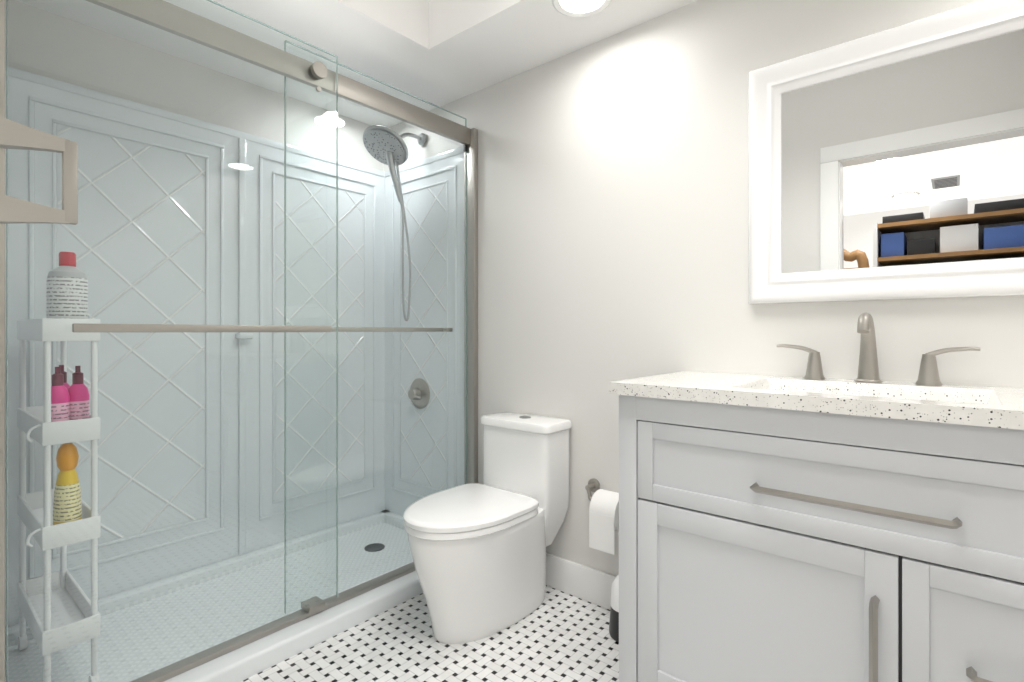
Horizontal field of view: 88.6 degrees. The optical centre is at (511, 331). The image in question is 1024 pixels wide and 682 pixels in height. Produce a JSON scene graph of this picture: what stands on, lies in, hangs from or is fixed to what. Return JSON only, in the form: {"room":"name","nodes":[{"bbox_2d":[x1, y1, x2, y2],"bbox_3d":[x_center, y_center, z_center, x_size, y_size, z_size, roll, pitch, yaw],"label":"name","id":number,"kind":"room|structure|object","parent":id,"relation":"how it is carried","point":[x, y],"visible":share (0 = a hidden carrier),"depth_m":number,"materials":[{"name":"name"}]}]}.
{"room":"bathroom","nodes":[
{"label":"bathroom","id":0,"kind":"room"},
{"bbox_2d":[5,0,383,170],"bbox_3d":[-1.322,-0.250,2.291,0.120,2.600,1.980,0,0,40],"label":"wall","id":1,"kind":"structure","parent":0,"point":[239,101],"depth_m":2.11,"materials":[{"name":"white paint"}]},
{"bbox_2d":[5,66,463,627],"bbox_3d":[-0.998,-0.036,2.016,0.730,2.173,1.740,0,0,40],"label":"wall surround","id":2,"kind":"object","parent":1,"relation":"attached to","point":[195,454],"depth_m":2.25,"materials":[{"name":"white tile"}]},
{"bbox_2d":[363,125,425,320],"bbox_3d":[-0.563,-0.534,2.559,0.228,0.962,0.322,0,0,40],"label":"shower head","id":3,"kind":"object","parent":2,"relation":"attached to","point":[399,142],"depth_m":2.53},
{"bbox_2d":[408,378,429,408],"bbox_3d":[-0.491,0.315,2.667,0.156,0.156,0.063,0,0,40],"label":"shower valve","id":4,"kind":"object","parent":2,"relation":"attached to","point":[417,392],"depth_m":2.65,"materials":[{"name":"silver metal"}]},
{"bbox_2d":[241,585,618,681],"bbox_3d":[0.100,1.090,1.085,2.150,0.080,1.740,0,0,40],"label":"floor","id":5,"kind":"structure","parent":0,"point":[556,635],"depth_m":1.72,"materials":[{"name":"white tile"}]},
{"bbox_2d":[5,510,422,681],"bbox_3d":[-0.964,1.032,1.987,0.760,0.115,1.740,0,0,40],"label":"pan","id":6,"kind":"object","parent":5,"relation":"on","point":[254,658],"depth_m":1.91,"materials":[{"name":"plastic"}]},
{"bbox_2d":[17,252,99,681],"bbox_3d":[-1.389,0.396,1.578,0.460,1.244,0.154,0,0,40],"label":"cart","id":7,"kind":"object","parent":6,"relation":"on","point":[62,485],"depth_m":1.48,"materials":[{"name":"white plastic"}]},
{"bbox_2d":[0,0,477,681],"bbox_3d":[-0.701,-0.004,1.843,0.134,1.987,1.619,0,0,40],"label":"glass","id":8,"kind":"object","parent":6,"relation":"on","point":[200,30],"visible":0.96,"depth_m":1.71,"materials":[{"name":"clear glass"}]},
{"bbox_2d":[403,412,571,643],"bbox_3d":[-0.103,0.697,1.950,0.376,0.707,0.673,0,0,40],"label":"toilet","id":9,"kind":"object","parent":5,"relation":"on","point":[478,552],"visible":1,"depth_m":1.84,"materials":[{"name":"white ceramic"}]},
{"bbox_2d":[609,575,618,641],"bbox_3d":[0.395,0.868,1.818,0.116,0.365,0.116,0,0,40],"label":"toilet brush","id":10,"kind":"object","parent":5,"relation":"on","point":[614,623],"visible":0.19,"depth_m":1.79,"materials":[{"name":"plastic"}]},
{"bbox_2d":[609,313,1023,681],"bbox_3d":[0.835,0.500,1.256,1.080,1.101,0.526,0,0,40],"label":"bathroom vanity","id":11,"kind":"object","parent":5,"relation":"on","point":[813,524],"visible":1,"depth_m":1.14,"materials":[{"name":"white paint"}]},
{"bbox_2d":[384,0,1023,575],"bbox_3d":[0.423,-0.250,2.030,3.080,2.600,0.120,0,0,40],"label":"wall","id":12,"kind":"structure","parent":0,"point":[612,208],"depth_m":1.91,"materials":[{"name":"white paint"}]},
{"bbox_2d":[546,553,616,609],"bbox_3d":[0.213,0.984,2.120,0.978,0.132,0.014,0,0,40],"label":"baseboard","id":13,"kind":"structure","parent":12,"relation":"attached to","point":[586,583],"depth_m":2.06,"materials":[{"name":"white"}]},
{"bbox_2d":[585,478,618,554],"bbox_3d":[0.333,0.676,1.951,0.186,0.214,0.131,0,0,40],"label":"toilet paper holder","id":14,"kind":"object","parent":12,"relation":"attached to","point":[604,515],"visible":0.85,"depth_m":1.88,"materials":[{"name":"white paper"}]},
{"bbox_2d":[748,0,1023,303],"bbox_3d":[1.074,-0.453,1.375,0.860,0.730,0.036,0,0,40],"label":"mirror","id":15,"kind":"object","parent":12,"relation":"attached to","point":[887,164],"visible":1,"depth_m":1.42,"materials":[{"name":"white painted wood"}]},
{"bbox_3d":[-1.687,-0.220,-1.216,5.600,2.540,3.840,0,0,40],"label":"wall","id":16,"kind":"structure","parent":0,"visible":0},
{"bbox_2d":[17,0,696,127],"bbox_3d":[-0.178,-1.337,1.321,3.120,0.427,1.980,0,0,40],"label":"ceiling tray","id":17,"kind":"object","parent":16,"relation":"attached to","point":[439,53],"visible":0.69,"depth_m":2.02,"materials":[{"name":"white paint"}]},
{"bbox_2d":[552,0,611,16],"bbox_3d":[0.236,-1.119,1.763,0.206,0.009,0.206,0,0,40],"label":"recessed light","id":18,"kind":"object","parent":17,"relation":"attached to","point":[578,8],"visible":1,"depth_m":1.80,"materials":[{"name":"white glass"}]},
{"bbox_3d":[-0.780,-0.250,0.611,2.880,2.600,0.120,0,0,40],"label":"wall","id":19,"kind":"structure","parent":0,"visible":0},
{"bbox_2d":[0,116,77,224],"bbox_3d":[-0.754,-0.238,0.780,0.080,0.193,0.170,0,0,40],"label":"towel ring","id":20,"kind":"object","parent":19,"relation":"attached to","point":[14,135],"visible":1,"depth_m":0.81,"materials":[{"name":"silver metal"}]}
]}

